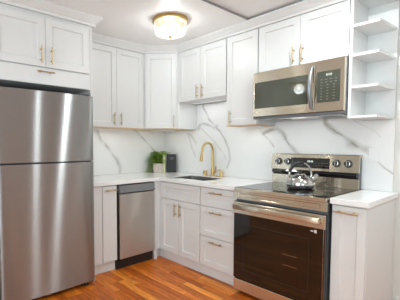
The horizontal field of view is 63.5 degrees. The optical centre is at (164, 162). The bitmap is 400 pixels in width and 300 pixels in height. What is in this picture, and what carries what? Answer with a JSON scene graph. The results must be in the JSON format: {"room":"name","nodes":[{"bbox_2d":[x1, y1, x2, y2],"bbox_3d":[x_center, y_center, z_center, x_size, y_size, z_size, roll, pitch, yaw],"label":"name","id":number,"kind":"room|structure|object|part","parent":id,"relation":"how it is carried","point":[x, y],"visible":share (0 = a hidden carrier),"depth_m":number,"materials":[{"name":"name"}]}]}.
{"room":"kitchen","nodes":[
{"label":"kitchen","id":0,"kind":"room"},
{"bbox_2d":[32,256,260,299],"bbox_3d":[0.114,1.198,1.825,3.550,0.050,4.400,-3,4,-41],"label":"floor","id":1,"kind":"structure","parent":0,"point":[161,278],"depth_m":2.88,"materials":[{"name":"orange wood"}]},
{"bbox_2d":[0,86,94,299],"bbox_3d":[-1.157,0.251,2.888,0.788,1.718,0.730,-3,4,-41],"label":"refrigerator","id":2,"kind":"object","parent":1,"relation":"on","point":[47,175],"visible":1,"depth_m":2.57,"materials":[{"name":"grey metal"}]},
{"bbox_3d":[-0.942,-0.292,2.607,0.788,0.566,0.072,-3,4,-41],"label":"freezer door","id":3,"kind":"part","parent":2,"relation":"part of","materials":[{"name":"metal"}]},
{"bbox_3d":[-0.942,0.540,2.655,0.788,1.077,0.072,-3,4,-41],"label":"door","id":4,"kind":"part","parent":2,"relation":"part of","materials":[{"name":"metal"}]},
{"bbox_2d":[0,3,94,280],"bbox_3d":[-1.198,-0.091,2.894,0.895,2.400,0.753,-3,4,-41],"label":"tall cabinet","id":5,"kind":"object","parent":1,"relation":"on","point":[42,52],"visible":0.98,"depth_m":2.60,"materials":[{"name":"white paint"}]},
{"bbox_3d":[-1.121,-0.971,2.474,0.398,0.394,0.020,-3,4,-41],"label":"door","id":6,"kind":"part","parent":5,"relation":"part of","materials":[{"name":"white paint"}]},
{"bbox_3d":[-0.982,-0.871,2.563,0.015,0.137,0.038,-3,4,-41],"label":"handle","id":7,"kind":"part","parent":5,"relation":"part of","materials":[{"name":"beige metal"}]},
{"bbox_3d":[-0.974,-0.705,2.619,0.792,0.128,0.019,-3,4,-41],"label":"drawer","id":8,"kind":"part","parent":5,"relation":"part of","materials":[{"name":"white paint"}]},
{"bbox_3d":[-0.822,-0.986,2.733,0.388,0.394,0.020,-3,4,-41],"label":"door","id":9,"kind":"part","parent":5,"relation":"part of","materials":[{"name":"white paint"}]},
{"bbox_3d":[-0.886,-0.108,3.201,0.022,2.400,0.696,-3,4,-41],"label":"panel","id":10,"kind":"part","parent":5,"relation":"part of","materials":[{"name":"white paint"}]},
{"bbox_2d":[94,185,117,274],"bbox_3d":[-0.774,0.647,3.353,0.287,0.875,0.653,-3,4,-41],"label":"base cabinet","id":11,"kind":"object","parent":1,"relation":"on","point":[105,197],"visible":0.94,"depth_m":3.15,"materials":[{"name":"white paint"}]},
{"bbox_3d":[-0.543,0.606,3.181,0.159,0.758,0.020,-3,4,-41],"label":"door","id":12,"kind":"part","parent":11,"relation":"part of","materials":[{"name":"white paint"}]},
{"bbox_2d":[115,182,154,269],"bbox_3d":[-0.481,0.636,3.599,0.472,0.868,0.632,-3,4,-41],"label":"dishwasher","id":13,"kind":"object","parent":1,"relation":"on","point":[135,201],"visible":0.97,"depth_m":3.35,"materials":[{"name":"grey metal"}]},
{"bbox_3d":[-0.316,1.028,3.427,0.470,0.104,0.022,-3,4,-41],"label":"kick plate","id":14,"kind":"part","parent":13,"relation":"part of","materials":[{"name":"black plastic"}]},
{"bbox_2d":[151,181,163,258],"bbox_3d":[-0.045,0.610,3.991,0.694,0.875,0.638,-3,4,-41],"label":"base cabinet","id":15,"kind":"object","parent":1,"relation":"on","point":[158,251],"visible":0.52,"depth_m":3.57,"materials":[{"name":"white paint"}]},
{"bbox_2d":[94,171,271,190],"bbox_3d":[0.003,0.189,3.334,1.473,0.038,1.685,-3,4,-41],"label":"countertop","id":16,"kind":"structure","parent":15,"relation":"on","point":[227,183],"depth_m":3.32,"materials":[{"name":"white stone"}]},
{"bbox_2d":[145,151,170,172],"bbox_3d":[-0.080,-0.018,4.193,0.350,0.276,0.326,0,3,1],"label":"potted fern","id":17,"kind":"object","parent":16,"relation":"on","point":[157,162],"visible":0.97,"depth_m":4.13,"materials":[{"name":"green plant"}]},
{"bbox_2d":[153,163,162,172],"bbox_3d":[-0.069,0.061,4.195,0.156,0.118,0.156,0,3,1],"label":"pot","id":18,"kind":"object","parent":17,"relation":"attached to","point":[158,167],"depth_m":4.12,"materials":[{"name":"white ceramic"}]},
{"bbox_2d":[163,155,164,172],"bbox_3d":[-0.004,0.012,4.137,0.026,0.222,0.090,0,3,-6],"label":"book","id":19,"kind":"object","parent":16,"relation":"on","point":[163,155],"visible":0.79,"depth_m":4.09,"materials":[{"name":"yellow paper"}]},
{"bbox_2d":[167,154,175,171],"bbox_3d":[0.095,0.003,4.171,0.120,0.236,0.035,0,3,-3],"label":"book","id":20,"kind":"object","parent":16,"relation":"on","point":[171,158],"visible":1,"depth_m":4.15,"materials":[{"name":"black"}]},
{"bbox_2d":[175,176,221,180],"bbox_3d":[0.361,0.279,3.498,0.323,0.232,0.483,-3,4,-41],"label":"sink","id":21,"kind":"object","parent":16,"relation":"in","point":[201,178],"visible":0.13,"depth_m":3.67,"materials":[{"name":"metal"}]},
{"bbox_2d":[200,142,217,176],"bbox_3d":[0.485,-0.043,3.616,0.237,0.392,0.170,-3,4,-41],"label":"faucet","id":22,"kind":"object","parent":16,"relation":"on","point":[213,171],"visible":0.98,"depth_m":3.65,"materials":[{"name":"gold metal"}]},
{"bbox_2d":[161,181,202,272],"bbox_3d":[0.373,0.636,3.538,0.653,0.875,0.589,-3,4,-41],"label":"base cabinet","id":23,"kind":"object","parent":1,"relation":"on","point":[180,203],"visible":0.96,"depth_m":3.33,"materials":[{"name":"white paint"}]},
{"bbox_3d":[0.064,0.678,3.471,0.020,0.575,0.279,-3,4,-41],"label":"door","id":24,"kind":"part","parent":23,"relation":"part of","materials":[{"name":"white paint"}]},
{"bbox_3d":[0.254,0.691,3.251,0.020,0.575,0.299,-3,4,-41],"label":"door","id":25,"kind":"part","parent":23,"relation":"part of","materials":[{"name":"white paint"}]},
{"bbox_2d":[200,186,236,284],"bbox_3d":[0.710,0.658,3.149,0.653,0.875,0.437,-3,4,-41],"label":"base cabinet","id":26,"kind":"object","parent":1,"relation":"on","point":[216,210],"visible":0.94,"depth_m":2.97,"materials":[{"name":"white paint"}]},
{"bbox_3d":[0.498,0.852,2.977,0.020,0.285,0.430,-3,4,-41],"label":"drawer","id":27,"kind":"part","parent":26,"relation":"part of","materials":[{"name":"white paint"}]},
{"bbox_3d":[0.498,0.562,2.961,0.020,0.285,0.430,-3,4,-41],"label":"drawer","id":28,"kind":"part","parent":26,"relation":"part of","materials":[{"name":"white paint"}]},
{"bbox_3d":[0.498,0.328,2.947,0.020,0.173,0.430,-3,4,-41],"label":"drawer","id":29,"kind":"part","parent":26,"relation":"part of","materials":[{"name":"white paint"}]},
{"bbox_2d":[232,153,362,299],"bbox_3d":[1.075,0.529,2.657,0.716,1.190,0.760,-3,4,-41],"label":"range","id":30,"kind":"object","parent":1,"relation":"on","point":[282,234],"visible":0.93,"depth_m":2.48,"materials":[{"name":"grey metal"}]},
{"bbox_3d":[0.855,1.051,2.497,0.027,0.097,0.756,-3,4,-41],"label":"drawer","id":31,"kind":"part","parent":30,"relation":"part of","materials":[{"name":"metal"}]},
{"bbox_3d":[0.808,0.377,2.424,0.020,0.044,0.710,-3,4,-41],"label":"oven handle","id":32,"kind":"part","parent":30,"relation":"part of","materials":[{"name":"metal"}]},
{"bbox_3d":[0.837,0.710,2.469,0.002,0.550,0.736,-3,4,-41],"label":"door glass","id":33,"kind":"part","parent":30,"relation":"part of","materials":[{"name":"black glass"}]},
{"bbox_3d":[0.837,0.387,2.443,0.012,0.097,0.758,-3,4,-41],"label":"rail","id":34,"kind":"part","parent":30,"relation":"part of","materials":[{"name":"metal"}]},
{"bbox_3d":[0.854,0.664,2.473,0.031,0.660,0.756,-3,4,-41],"label":"oven door","id":35,"kind":"part","parent":30,"relation":"part of","materials":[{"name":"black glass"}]},
{"bbox_2d":[234,182,357,202],"bbox_3d":[1.064,0.225,2.630,0.590,0.032,0.760,-3,4,-41],"label":"cooktop","id":36,"kind":"object","parent":30,"relation":"in","point":[321,193],"depth_m":2.51,"materials":[{"name":"black glass"}]},
{"bbox_2d":[286,161,317,189],"bbox_3d":[1.117,0.098,2.629,0.221,0.220,0.221,-3,4,-37],"label":"kettle","id":37,"kind":"object","parent":30,"relation":"on","point":[299,181],"visible":1,"depth_m":2.57,"materials":[{"name":"silver metal"}]},
{"bbox_3d":[1.117,0.058,2.627,0.193,0.136,0.017,0,3,4],"label":"handle","id":38,"kind":"part","parent":37,"relation":"part of","materials":[{"name":"silver metal"}]},
{"bbox_3d":[1.217,0.129,2.623,0.085,0.086,0.059,0,3,4],"label":"spout","id":39,"kind":"part","parent":37,"relation":"part of","materials":[{"name":"silver metal"}]},
{"bbox_3d":[1.298,0.154,2.828,0.014,0.086,0.754,-3,4,-41],"label":"panel","id":40,"kind":"part","parent":30,"relation":"part of","materials":[{"name":"metal"}]},
{"bbox_3d":[1.314,-0.006,2.833,0.084,0.142,0.760,-3,4,-41],"label":"control panel","id":41,"kind":"part","parent":30,"relation":"part of","materials":[{"name":"metal"}]},
{"bbox_3d":[1.081,0.726,2.186,0.003,0.550,0.003,-3,4,-41],"label":"trim","id":42,"kind":"part","parent":30,"relation":"part of","materials":[{"name":"metal"}]},
{"bbox_3d":[1.412,0.002,2.638,0.033,0.062,0.062,4,0,-41],"label":"knob","id":43,"kind":"part","parent":30,"relation":"part of","materials":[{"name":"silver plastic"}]},
{"bbox_3d":[1.471,0.006,2.571,0.033,0.062,0.062,4,0,-41],"label":"knob","id":44,"kind":"part","parent":30,"relation":"part of","materials":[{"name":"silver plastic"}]},
{"bbox_2d":[329,198,395,299],"bbox_3d":[1.435,0.706,2.320,0.667,0.875,0.222,-3,4,-41],"label":"base cabinet","id":45,"kind":"object","parent":1,"relation":"on","point":[362,239],"visible":0.94,"depth_m":2.15,"materials":[{"name":"white paint"}]},
{"bbox_3d":[1.189,0.327,2.101,0.038,0.015,0.150,-3,4,-41],"label":"handle","id":46,"kind":"part","parent":45,"relation":"part of","materials":[{"name":"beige metal"}]},
{"bbox_3d":[1.219,0.666,2.130,0.020,0.753,0.205,-3,4,-41],"label":"door","id":47,"kind":"part","parent":45,"relation":"part of","materials":[{"name":"white paint"}]},
{"bbox_2d":[330,189,397,208],"bbox_3d":[1.444,0.249,2.295,0.649,0.038,0.235,-3,4,-41],"label":"countertop","id":48,"kind":"structure","parent":45,"relation":"on","point":[363,198],"depth_m":2.18,"materials":[{"name":"white stone"}]},
{"bbox_3d":[1.506,0.710,2.252,0.569,0.875,0.018,-3,4,-41],"label":"panel","id":49,"kind":"part","parent":45,"relation":"part of","materials":[{"name":"white paint"}]},
{"bbox_2d":[44,0,302,44],"bbox_3d":[-0.146,-1.253,0.798,5.100,0.140,5.400,-3,4,-41],"label":"ceiling","id":50,"kind":"structure","parent":0,"point":[128,20],"depth_m":2.80,"materials":[{"name":"paint"}]},
{"bbox_2d":[152,13,187,38],"bbox_3d":[0.056,-1.219,2.919,0.326,0.170,0.326,-3,4,-41],"label":"ceiling light","id":51,"kind":"object","parent":50,"relation":"attached to","point":[172,21],"visible":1,"depth_m":2.89,"materials":[{"name":"gold metal"}]},
{"bbox_3d":[-0.013,-1.228,2.907,0.052,0.060,0.052,-3,4,-41],"label":"bulb","id":52,"kind":"part","parent":51,"relation":"part of","materials":[{"name":"white glass"}]},
{"bbox_2d":[202,0,248,19],"bbox_3d":[-0.808,-1.234,1.567,4.899,0.020,0.004,-3,4,-41],"label":"trim","id":53,"kind":"structure","parent":50,"relation":"attached to","point":[207,1],"depth_m":2.71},
{"bbox_2d":[185,11,399,299],"bbox_3d":[1.747,-0.143,2.498,0.100,2.550,5.200,-3,4,-41],"label":"wall","id":54,"kind":"structure","parent":0,"point":[396,179],"depth_m":2.42,"materials":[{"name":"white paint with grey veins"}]},
{"bbox_2d":[139,53,196,130],"bbox_3d":[-0.022,-0.881,3.953,0.597,0.944,0.597,-3,4,-41],"label":"upper cabinet","id":55,"kind":"object","parent":54,"relation":"attached to","point":[163,110],"visible":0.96,"depth_m":3.74,"materials":[{"name":"white paint"}]},
{"bbox_3d":[-0.038,-0.836,3.736,0.364,0.859,0.020,0,3,4],"label":"door","id":56,"kind":"part","parent":55,"relation":"part of","materials":[{"name":"white paint"}]},
{"bbox_3d":[-0.022,-0.414,3.981,0.596,0.008,0.596,-3,4,-41],"label":"underside panel","id":57,"kind":"part","parent":55,"relation":"part of","materials":[{"name":"brown wood"}]},
{"bbox_2d":[0,0,399,53],"bbox_3d":[0.270,-1.264,2.923,3.109,0.079,1.566,0,3,4],"label":"trim","id":58,"kind":"structure","parent":54,"relation":"attached to","point":[39,6],"depth_m":2.82,"materials":[{"name":"white paint"}]},
{"bbox_2d":[179,38,226,104],"bbox_3d":[0.494,-1.011,3.533,0.353,0.636,0.697,-3,4,-41],"label":"upper cabinet","id":59,"kind":"object","parent":54,"relation":"attached to","point":[202,69],"visible":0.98,"depth_m":3.41,"materials":[{"name":"white paint"}]},
{"bbox_3d":[0.284,-0.977,3.581,0.020,0.559,0.338,-3,4,-41],"label":"door","id":60,"kind":"part","parent":59,"relation":"part of","materials":[{"name":"white paint"}]},
{"bbox_2d":[192,98,226,103],"bbox_3d":[0.516,-0.689,3.573,0.032,0.010,0.560,-3,4,-41],"label":"light","id":61,"kind":"object","parent":59,"relation":"attached to","point":[225,98],"visible":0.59,"depth_m":3.56,"materials":[{"name":"white paint"}]},
{"bbox_3d":[0.509,-0.962,3.321,0.020,0.559,0.344,-3,4,-41],"label":"door","id":62,"kind":"part","parent":59,"relation":"part of","materials":[{"name":"white paint"}]},
{"bbox_2d":[226,28,274,126],"bbox_3d":[0.840,-0.834,3.142,0.353,0.944,0.355,-3,4,-41],"label":"upper cabinet","id":63,"kind":"object","parent":54,"relation":"attached to","point":[242,49],"visible":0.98,"depth_m":3.06,"materials":[{"name":"white paint"}]},
{"bbox_3d":[0.742,-0.797,3.059,0.020,0.859,0.345,-3,4,-41],"label":"door","id":64,"kind":"part","parent":63,"relation":"part of","materials":[{"name":"white paint"}]},
{"bbox_3d":[0.855,-0.368,3.181,0.315,0.008,0.352,-3,4,-41],"label":"underside panel","id":65,"kind":"part","parent":63,"relation":"part of","materials":[{"name":"brown wood"}]},
{"bbox_2d":[165,102,395,191],"bbox_3d":[0.873,-0.256,3.420,0.012,0.839,2.655,-3,4,-41],"label":"backsplash slab","id":66,"kind":"structure","parent":54,"relation":"attached to","point":[238,152],"depth_m":3.20,"materials":[{"name":"white stone"}]},
{"bbox_2d":[368,148,377,161],"bbox_3d":[1.645,-0.064,2.520,0.006,0.108,0.066,-3,4,-41],"label":"wall outlet","id":67,"kind":"object","parent":66,"relation":"attached to","point":[373,152],"visible":1,"depth_m":2.52,"materials":[{"name":"white plastic"}]},
{"bbox_2d":[259,0,350,71],"bbox_3d":[1.206,-1.044,2.704,0.353,0.476,0.761,-3,4,-41],"label":"upper cabinet","id":68,"kind":"object","parent":54,"relation":"attached to","point":[323,33],"visible":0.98,"depth_m":2.57,"materials":[{"name":"white paint"}]},
{"bbox_3d":[0.988,-1.010,2.761,0.020,0.399,0.382,-3,4,-41],"label":"door","id":69,"kind":"part","parent":68,"relation":"part of","materials":[{"name":"white paint"}]},
{"bbox_3d":[1.060,-0.888,2.642,0.038,0.138,0.015,-3,4,-41],"label":"handle","id":70,"kind":"part","parent":68,"relation":"part of","materials":[{"name":"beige metal"}]},
{"bbox_2d":[253,56,348,120],"bbox_3d":[1.169,-0.585,2.698,0.454,0.416,0.760,-3,4,-41],"label":"microwave","id":71,"kind":"object","parent":68,"relation":"attached to","point":[318,89],"visible":0.99,"depth_m":2.54,"materials":[{"name":"grey metal"}]},
{"bbox_3d":[0.991,-0.597,2.686,0.034,0.387,0.545,-3,4,-41],"label":"door","id":72,"kind":"part","parent":71,"relation":"part of","materials":[{"name":"metal"}]},
{"bbox_3d":[1.194,-0.384,2.731,0.295,0.006,0.700,-3,4,-41],"label":"underside plate","id":73,"kind":"part","parent":71,"relation":"part of","materials":[{"name":"metal"}]},
{"bbox_3d":[1.122,-0.578,2.459,0.072,0.333,0.032,-3,4,-41],"label":"handle","id":74,"kind":"part","parent":71,"relation":"part of","materials":[{"name":"silver metal"}]},
{"bbox_3d":[1.240,-0.581,2.397,0.034,0.387,0.212,-3,4,-41],"label":"control panel","id":75,"kind":"part","parent":71,"relation":"part of","materials":[{"name":"metal"}]},
{"bbox_3d":[1.109,-0.886,2.584,0.038,0.138,0.015,-3,4,-41],"label":"handle","id":76,"kind":"part","parent":68,"relation":"part of","materials":[{"name":"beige metal"}]},
{"bbox_3d":[1.234,-0.994,2.477,0.020,0.399,0.366,-3,4,-41],"label":"door","id":77,"kind":"part","parent":68,"relation":"part of","materials":[{"name":"white paint"}]},
{"bbox_2d":[347,0,399,120],"bbox_3d":[1.541,-0.795,2.357,0.318,0.932,0.218,-3,4,-41],"label":"open shelf unit","id":78,"kind":"object","parent":54,"relation":"attached to","point":[374,24],"visible":1,"depth_m":2.40,"materials":[{"name":"white paint"}]},
{"bbox_3d":[1.477,-0.799,2.432,0.318,0.932,0.020,-3,4,-41],"label":"panel","id":79,"kind":"part","parent":78,"relation":"part of","materials":[{"name":"white paint"}]},
{"bbox_3d":[1.543,-0.339,2.375,0.302,0.018,0.192,-3,4,-41],"label":"shelf","id":80,"kind":"part","parent":78,"relation":"part of","materials":[{"name":"white paint"}]},
{"bbox_3d":[1.543,-0.554,2.362,0.302,0.018,0.192,-3,4,-41],"label":"shelf","id":81,"kind":"part","parent":78,"relation":"part of","materials":[{"name":"white paint"}]},
{"bbox_3d":[1.543,-0.782,2.349,0.302,0.018,0.192,-3,4,-41],"label":"shelf","id":82,"kind":"part","parent":78,"relation":"part of","materials":[{"name":"white paint"}]},
{"bbox_3d":[1.543,-0.991,2.337,0.302,0.018,0.192,-3,4,-41],"label":"shelf","id":83,"kind":"part","parent":78,"relation":"part of","materials":[{"name":"white paint"}]},
{"bbox_3d":[1.556,-1.226,2.332,0.296,0.070,0.198,-3,4,-41],"label":"panel","id":84,"kind":"part","parent":78,"relation":"part of","materials":[{"name":"white paint"}]},
{"bbox_3d":[1.664,-0.809,2.449,0.012,0.914,0.198,-3,4,-41],"label":"panel","id":85,"kind":"part","parent":78,"relation":"part of","materials":[{"name":"white paint"}]},
{"bbox_3d":[-1.877,-0.165,2.870,5.100,2.550,0.100,-3,4,-41],"label":"wall","id":86,"kind":"structure","parent":0,"visible":0},
{"bbox_2d":[92,42,143,129],"bbox_3d":[-0.655,-0.859,3.568,0.860,0.944,0.353,-3,4,-41],"label":"upper cabinet","id":87,"kind":"object","parent":86,"relation":"attached to","point":[117,73],"visible":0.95,"depth_m":3.51,"materials":[{"name":"white paint"}]},
{"bbox_3d":[-0.668,-0.816,3.389,0.369,0.859,0.020,-3,4,-41],"label":"door","id":88,"kind":"part","parent":87,"relation":"part of","materials":[{"name":"white paint"}]},
{"bbox_2d":[93,128,130,129],"bbox_3d":[-0.628,-0.385,3.646,0.620,0.010,0.032,-3,4,-41],"label":"light","id":89,"kind":"object","parent":87,"relation":"attached to","point":[93,128],"visible":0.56,"depth_m":3.66,"materials":[{"name":"white paint"}]},
{"bbox_3d":[-0.625,-0.394,3.646,0.745,0.008,0.315,-3,4,-41],"label":"underside panel","id":90,"kind":"part","parent":87,"relation":"part of","materials":[{"name":"brown wood"}]},
{"bbox_3d":[-0.387,-0.830,3.630,0.366,0.859,0.020,-3,4,-41],"label":"door","id":91,"kind":"part","parent":87,"relation":"part of","materials":[{"name":"white paint"}]},
{"bbox_2d":[93,129,164,175],"bbox_3d":[-0.548,-0.136,3.946,1.461,0.540,0.012,-3,4,-41],"label":"backsplash slab","id":92,"kind":"structure","parent":86,"relation":"attached to","point":[115,151],"depth_m":3.98,"materials":[{"name":"white stone"}]}
]}

